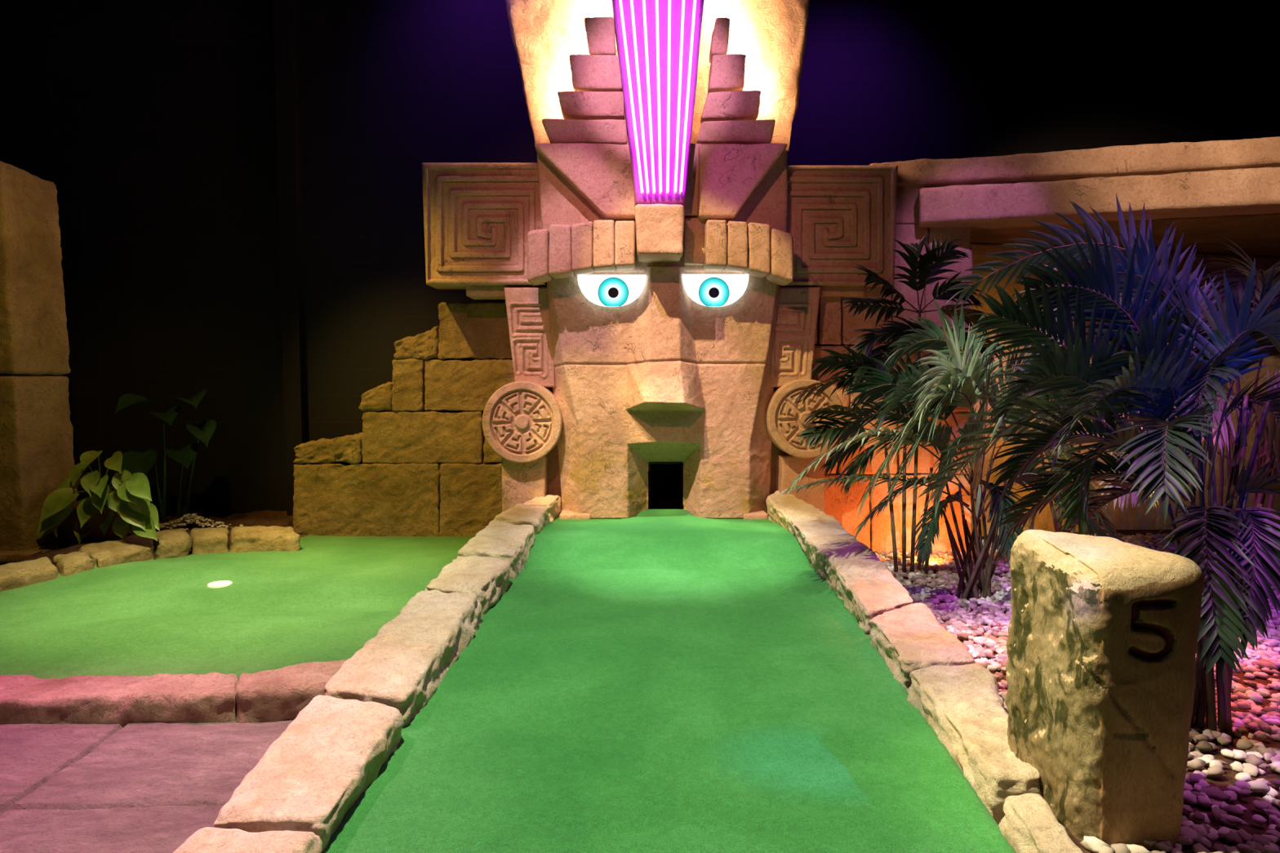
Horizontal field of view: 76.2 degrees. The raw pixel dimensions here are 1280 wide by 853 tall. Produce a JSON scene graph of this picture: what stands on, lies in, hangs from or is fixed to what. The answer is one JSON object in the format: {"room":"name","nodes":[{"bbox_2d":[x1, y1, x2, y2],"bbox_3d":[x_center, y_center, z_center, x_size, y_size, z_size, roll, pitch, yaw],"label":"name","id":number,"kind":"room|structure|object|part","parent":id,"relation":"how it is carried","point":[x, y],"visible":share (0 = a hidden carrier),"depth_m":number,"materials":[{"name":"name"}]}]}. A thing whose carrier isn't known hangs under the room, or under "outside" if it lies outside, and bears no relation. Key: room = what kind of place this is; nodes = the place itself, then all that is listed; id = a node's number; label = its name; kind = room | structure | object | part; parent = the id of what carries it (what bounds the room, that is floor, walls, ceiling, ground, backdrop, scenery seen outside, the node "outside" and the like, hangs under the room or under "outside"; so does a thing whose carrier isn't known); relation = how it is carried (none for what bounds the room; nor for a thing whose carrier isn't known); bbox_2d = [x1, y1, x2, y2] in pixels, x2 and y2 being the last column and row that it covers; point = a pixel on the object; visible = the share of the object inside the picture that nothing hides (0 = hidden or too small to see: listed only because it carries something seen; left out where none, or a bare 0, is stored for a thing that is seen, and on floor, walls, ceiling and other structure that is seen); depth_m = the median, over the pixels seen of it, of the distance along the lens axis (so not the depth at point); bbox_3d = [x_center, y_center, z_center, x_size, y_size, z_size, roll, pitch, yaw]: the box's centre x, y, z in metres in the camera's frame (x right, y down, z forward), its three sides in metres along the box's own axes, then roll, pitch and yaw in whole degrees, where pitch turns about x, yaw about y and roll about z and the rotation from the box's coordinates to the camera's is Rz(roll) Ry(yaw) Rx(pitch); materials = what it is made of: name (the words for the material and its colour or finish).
{"room":"indoor mini golf course","nodes":[
{"label":"indoor mini golf course","id":0,"kind":"room"},
{"bbox_2d":[0,720,293,852],"bbox_3d":[-2.535,1.229,2.046,3.330,0.331,1.930,0,4,0],"label":"floor","id":1,"kind":"structure","parent":0,"point":[147,787],"depth_m":2.42,"materials":[{"name":"stone"}]},
{"bbox_2d":[173,826,322,852],"bbox_3d":[-0.957,1.078,1.796,0.348,0.172,0.489,0,4,5],"label":"kerb stone","id":2,"kind":"object","parent":1,"relation":"on","point":[207,839],"visible":1,"depth_m":1.95,"materials":[{"name":"beige stone"}]},
{"bbox_2d":[213,695,404,851],"bbox_3d":[-0.941,1.020,2.412,0.358,0.203,0.737,0,4,0],"label":"kerb stone","id":3,"kind":"object","parent":1,"relation":"on","point":[308,779],"visible":0.88,"depth_m":2.30,"materials":[{"name":"beige stone"}]},
{"bbox_2d":[0,0,537,513],"bbox_3d":[-3.350,-2.780,6.940,7.100,7.720,0.200,0,4,0],"label":"wall partition","id":4,"kind":"structure","parent":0,"point":[152,122],"depth_m":6.88,"materials":[{"name":"black paint"}]},
{"bbox_2d":[272,0,307,515],"bbox_3d":[-2.930,-2.769,6.780,0.145,7.720,0.120,0,4,0],"label":"trim","id":5,"kind":"structure","parent":4,"relation":"attached to","point":[285,11],"depth_m":6.81,"materials":[{"name":"black"}]},
{"bbox_2d":[786,0,1279,346],"bbox_3d":[0.500,-2.880,8.537,15.000,7.720,0.200,0,4,0],"label":"wall","id":6,"kind":"structure","parent":0,"point":[882,81],"depth_m":8.39,"materials":[{"name":"paint"}]},
{"bbox_2d":[998,793,1083,852],"bbox_3d":[0.993,1.139,1.953,0.159,0.294,0.550,0,4,6],"label":"kerb stone","id":7,"kind":"object","parent":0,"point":[1028,824],"visible":0.95,"depth_m":2.06,"materials":[{"name":"beige stone"}]},
{"bbox_2d":[970,243,1279,536],"bbox_3d":[5.074,-0.316,7.849,5.773,2.648,0.244,-1,4,-14],"label":"wall","id":8,"kind":"structure","parent":0,"point":[1131,517],"depth_m":7.70,"materials":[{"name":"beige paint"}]},
{"bbox_2d":[970,212,1279,257],"bbox_3d":[5.368,-1.617,6.566,5.740,0.090,2.515,-1,4,-12],"label":"wall recess","id":9,"kind":"structure","parent":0,"point":[1257,235],"depth_m":6.70,"materials":[{"name":"paint"}]},
{"bbox_3d":[-5.675,1.087,4.502,2.650,0.308,2.950,0,4,0],"label":"floor","id":10,"kind":"structure","parent":0,"visible":0},
{"bbox_2d":[0,160,77,563],"bbox_3d":[-4.502,-0.434,5.659,1.000,2.680,0.654,0,4,0],"label":"stone pillar","id":11,"kind":"structure","parent":10,"relation":"on","point":[37,428],"depth_m":5.57,"materials":[{"name":"stone"}]},
{"bbox_3d":[0.500,1.357,4.093,15.000,0.180,10.000,0,4,0],"label":"floor","id":12,"kind":"structure","parent":0,"visible":0},
{"bbox_2d":[18,510,293,564],"bbox_3d":[-4.810,0.957,6.147,3.980,0.401,1.810,0,4,0],"label":"soil bed","id":13,"kind":"object","parent":12,"relation":"on","point":[261,517],"visible":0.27,"depth_m":6.51,"materials":[{"name":"brown soil"}]},
{"bbox_2d":[35,450,159,545],"bbox_3d":[-3.717,0.502,5.734,0.882,0.681,0.618,0,4,0],"label":"plant","id":14,"kind":"object","parent":13,"relation":"on","point":[106,515],"visible":0.99,"depth_m":5.59,"materials":[{"name":"green plant"}]},
{"bbox_3d":[-3.900,0.696,5.835,0.440,0.280,0.440,0,4,0],"label":"pot","id":15,"kind":"part","parent":14,"relation":"part of","materials":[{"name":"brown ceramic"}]},
{"bbox_2d":[78,534,155,568],"bbox_3d":[-3.501,0.880,5.541,0.360,0.206,0.654,1,4,17],"label":"stone","id":16,"kind":"object","parent":13,"relation":"on","point":[135,548],"visible":0.54,"depth_m":5.44,"materials":[{"name":"stone"}]},
{"bbox_2d":[114,389,216,523],"bbox_3d":[-3.628,0.264,6.291,0.726,1.102,0.422,0,4,0],"label":"plant","id":17,"kind":"object","parent":13,"relation":"on","point":[133,461],"visible":0.93,"depth_m":6.29,"materials":[{"name":"green plant"}]},
{"bbox_2d":[151,528,192,559],"bbox_3d":[-3.357,0.865,5.859,0.249,0.212,0.417,-2,4,-35],"label":"stone","id":18,"kind":"object","parent":13,"relation":"on","point":[177,543],"visible":0.77,"depth_m":5.73,"materials":[{"name":"stone"}]},
{"bbox_2d":[155,513,243,529],"bbox_3d":[-3.432,0.731,6.262,0.719,0.122,0.386,0,4,0],"label":"gravel","id":19,"kind":"object","parent":13,"relation":"on","point":[188,517],"visible":0.91,"depth_m":6.24,"materials":[{"name":"brown gravel"}]},
{"bbox_2d":[189,527,229,554],"bbox_3d":[-3.173,0.857,6.013,0.272,0.196,0.373,-2,4,-25],"label":"stone","id":20,"kind":"object","parent":13,"relation":"on","point":[207,540],"visible":0.7,"depth_m":5.89,"materials":[{"name":"stone"}]},
{"bbox_2d":[0,535,474,678],"bbox_3d":[-3.696,1.059,4.806,5.791,0.285,3.660,0,4,0],"label":"putting green","id":21,"kind":"object","parent":12,"relation":"on","point":[322,601],"visible":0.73,"depth_m":4.42,"materials":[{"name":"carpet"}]},
{"bbox_2d":[0,556,58,591],"bbox_3d":[-3.830,0.940,4.623,0.332,0.227,1.032,2,4,24],"label":"stone","id":22,"kind":"object","parent":21,"relation":"on","point":[13,575],"visible":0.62,"depth_m":4.83,"materials":[{"name":"stone"}]},
{"bbox_2d":[52,551,94,576],"bbox_3d":[-3.577,0.906,5.154,0.354,0.196,0.209,3,5,42],"label":"stone","id":23,"kind":"object","parent":21,"relation":"on","point":[74,562],"visible":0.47,"depth_m":5.09,"materials":[{"name":"stone"}]},
{"bbox_2d":[0,672,239,727],"bbox_3d":[-2.358,0.996,2.941,1.894,0.167,0.374,0,4,0],"label":"kerb stone","id":24,"kind":"object","parent":21,"relation":"on","point":[163,698],"visible":0.81,"depth_m":2.83,"materials":[{"name":"stone"}]},
{"bbox_2d":[207,580,232,588],"bbox_3d":[-2.488,0.942,4.834,0.135,0.028,0.135,0,4,0],"label":"cup","id":25,"kind":"object","parent":21,"relation":"in","point":[220,584],"visible":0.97,"depth_m":4.82,"materials":[{"name":"white plastic"}]},
{"bbox_2d":[229,525,301,552],"bbox_3d":[-2.784,0.855,6.056,0.543,0.211,0.280,-1,4,-11],"label":"stone","id":26,"kind":"object","parent":21,"relation":"on","point":[257,538],"visible":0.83,"depth_m":5.97,"materials":[{"name":"stone"}]},
{"bbox_2d":[235,659,346,723],"bbox_3d":[-1.268,0.978,2.973,0.404,0.192,0.285,0,4,0],"label":"kerb stone","id":27,"kind":"object","parent":21,"relation":"on","point":[279,695],"visible":0.63,"depth_m":2.84,"materials":[{"name":"stone"}]},
{"bbox_2d":[324,589,481,727],"bbox_3d":[-0.918,0.935,3.311,0.366,0.278,1.169,0,4,3],"label":"kerb stone","id":28,"kind":"object","parent":21,"relation":"on","point":[402,668],"visible":0.75,"depth_m":3.11,"materials":[{"name":"beige stone"}]},
{"bbox_2d":[293,302,515,537],"bbox_3d":[-1.865,-0.016,6.715,1.889,1.982,0.447,0,4,0],"label":"wall","id":29,"kind":"structure","parent":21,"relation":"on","point":[422,462],"depth_m":6.53,"materials":[{"name":"stone"}]},
{"bbox_2d":[424,555,511,617],"bbox_3d":[-0.879,0.866,4.209,0.360,0.296,0.640,0,4,5],"label":"kerb stone","id":30,"kind":"object","parent":21,"relation":"on","point":[486,577],"visible":0.57,"depth_m":4.10,"materials":[{"name":"beige stone"}]},
{"bbox_2d":[457,520,535,579],"bbox_3d":[-0.843,0.806,4.930,0.387,0.338,0.920,0,4,0],"label":"kerb stone","id":31,"kind":"object","parent":21,"relation":"on","point":[503,540],"visible":0.56,"depth_m":4.74,"materials":[{"name":"beige stone"}]},
{"bbox_2d":[493,502,550,533],"bbox_3d":[-0.775,0.746,5.594,0.382,0.364,0.536,1,4,15],"label":"kerb stone","id":32,"kind":"object","parent":21,"relation":"on","point":[537,517],"visible":0.41,"depth_m":5.48,"materials":[{"name":"beige stone"}]},
{"bbox_2d":[524,494,561,522],"bbox_3d":[-0.719,0.709,6.075,0.274,0.365,0.362,1,4,12],"label":"kerb stone","id":33,"kind":"object","parent":21,"relation":"on","point":[553,503],"visible":0.31,"depth_m":6.01,"materials":[{"name":"beige stone"}]},
{"bbox_2d":[321,509,1016,852],"bbox_3d":[0.098,1.030,3.732,1.945,0.476,5.120,0,4,0],"label":"fairway","id":34,"kind":"object","parent":12,"relation":"on","point":[652,681],"visible":0.91,"depth_m":2.76,"materials":[{"name":"green carpet"}]},
{"bbox_2d":[782,161,973,555],"bbox_3d":[1.837,-0.420,6.417,1.502,3.188,0.360,0,4,0],"label":"wall","id":35,"kind":"structure","parent":12,"relation":"on","point":[834,325],"depth_m":6.29,"materials":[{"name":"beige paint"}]},
{"bbox_2d":[895,136,1279,229],"bbox_3d":[3.332,-1.742,5.950,2.902,0.513,0.704,1,4,15],"label":"beam","id":36,"kind":"structure","parent":35,"relation":"on","point":[1211,178],"depth_m":5.75,"materials":[{"name":"beige paint"}]},
{"bbox_2d":[884,529,1279,852],"bbox_3d":[3.725,1.078,4.276,5.350,0.394,6.800,0,4,0],"label":"gravel base","id":37,"kind":"object","parent":12,"relation":"on","point":[1228,779],"visible":0.03,"depth_m":2.49,"materials":[{"name":"gravel"}]},
{"bbox_2d":[422,0,897,519],"bbox_3d":[0.146,-1.326,6.075,3.510,4.611,1.108,0,4,0],"label":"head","id":38,"kind":"object","parent":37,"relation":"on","point":[661,268],"visible":0.98,"depth_m":5.99},
{"bbox_3d":[0.115,-2.834,6.142,2.406,1.610,0.227,0,4,0],"label":"crown","id":39,"kind":"part","parent":38,"relation":"part of","materials":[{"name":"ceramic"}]},
{"bbox_3d":[0.116,-2.428,5.670,0.704,1.785,0.382,0,4,0],"label":"neon panel","id":40,"kind":"part","parent":38,"relation":"part of","materials":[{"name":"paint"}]},
{"bbox_2d":[765,490,826,530],"bbox_3d":[1.055,0.779,5.920,0.352,0.530,1.001,-1,4,-10],"label":"kerb stone","id":41,"kind":"object","parent":37,"relation":"on","point":[784,507],"visible":0.38,"depth_m":5.75,"materials":[{"name":"beige stone"}]},
{"bbox_2d":[787,514,872,579],"bbox_3d":[1.147,0.863,5.019,0.369,0.481,1.105,0,4,0],"label":"kerb stone","id":42,"kind":"object","parent":37,"relation":"on","point":[819,537],"visible":0.43,"depth_m":4.90,"materials":[{"name":"beige stone"}]},
{"bbox_2d":[824,551,912,634],"bbox_3d":[1.158,0.936,4.103,0.343,0.449,0.984,0,4,0],"label":"kerb stone","id":43,"kind":"object","parent":37,"relation":"on","point":[867,586],"visible":0.46,"depth_m":4.02,"materials":[{"name":"beige stone"}]},
{"bbox_2d":[868,602,975,689],"bbox_3d":[1.138,1.005,3.406,0.347,0.382,0.711,0,4,0],"label":"kerb stone","id":44,"kind":"object","parent":37,"relation":"on","point":[908,638],"visible":0.44,"depth_m":3.27,"materials":[{"name":"beige stone"}]},
{"bbox_2d":[774,287,1125,600],"bbox_3d":[1.677,0.103,4.535,1.990,1.896,1.039,-1,4,-11],"label":"areca palm","id":45,"kind":"object","parent":37,"relation":"on","point":[931,397],"visible":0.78,"depth_m":4.52,"materials":[{"name":"plant"}]},
{"bbox_2d":[906,663,1043,825],"bbox_3d":[1.054,1.066,2.675,0.327,0.337,0.890,1,4,13],"label":"kerb stone","id":46,"kind":"object","parent":37,"relation":"on","point":[963,705],"visible":0.65,"depth_m":2.59,"materials":[{"name":"beige stone"}]},
{"bbox_2d":[875,533,1279,852],"bbox_3d":[3.173,1.025,4.333,4.120,0.320,5.940,0,4,0],"label":"gravel","id":47,"kind":"object","parent":37,"relation":"on","point":[965,624],"visible":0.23,"depth_m":3.04,"materials":[{"name":"gravel"}]},
{"bbox_2d":[793,231,1009,573],"bbox_3d":[1.715,-0.133,5.422,1.412,2.308,0.541,0,4,0],"label":"palm","id":48,"kind":"object","parent":47,"relation":"on","point":[941,255],"visible":0.6,"depth_m":5.41,"materials":[{"name":"green plant"}]},
{"bbox_2d":[985,364,1159,533],"bbox_3d":[2.923,0.255,5.480,1.278,1.549,0.493,-1,4,-14],"label":"areca palm","id":49,"kind":"object","parent":47,"relation":"on","point":[1055,518],"visible":0.08,"depth_m":5.59,"materials":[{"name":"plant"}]},
{"bbox_2d":[1096,234,1279,599],"bbox_3d":[3.233,0.004,4.369,1.441,2.086,0.573,-1,4,-8],"label":"areca palm","id":50,"kind":"object","parent":47,"relation":"on","point":[1262,457],"visible":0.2,"depth_m":4.45,"materials":[{"name":"green plant"}]},
{"bbox_2d":[918,194,1279,741],"bbox_3d":[1.742,0.116,2.792,1.445,1.899,0.960,0,4,0],"label":"areca palm","id":51,"kind":"object","parent":37,"relation":"on","point":[1148,378],"visible":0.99,"depth_m":2.72,"materials":[{"name":"green plant"}]},
{"bbox_2d":[1004,529,1204,849],"bbox_3d":[1.257,0.814,2.263,0.347,1.005,0.433,0,4,0],"label":"post","id":52,"kind":"object","parent":37,"relation":"on","point":[1102,641],"visible":0.82,"depth_m":2.07,"materials":[{"name":"stone"}]},
{"bbox_2d":[1206,533,1279,555],"bbox_3d":[5.475,1.018,5.825,1.850,0.240,1.700,0,4,0],"label":"palm plant","id":53,"kind":"object","parent":12,"relation":"on","point":[1277,551],"visible":0.02,"depth_m":5.88,"materials":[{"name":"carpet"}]}
]}

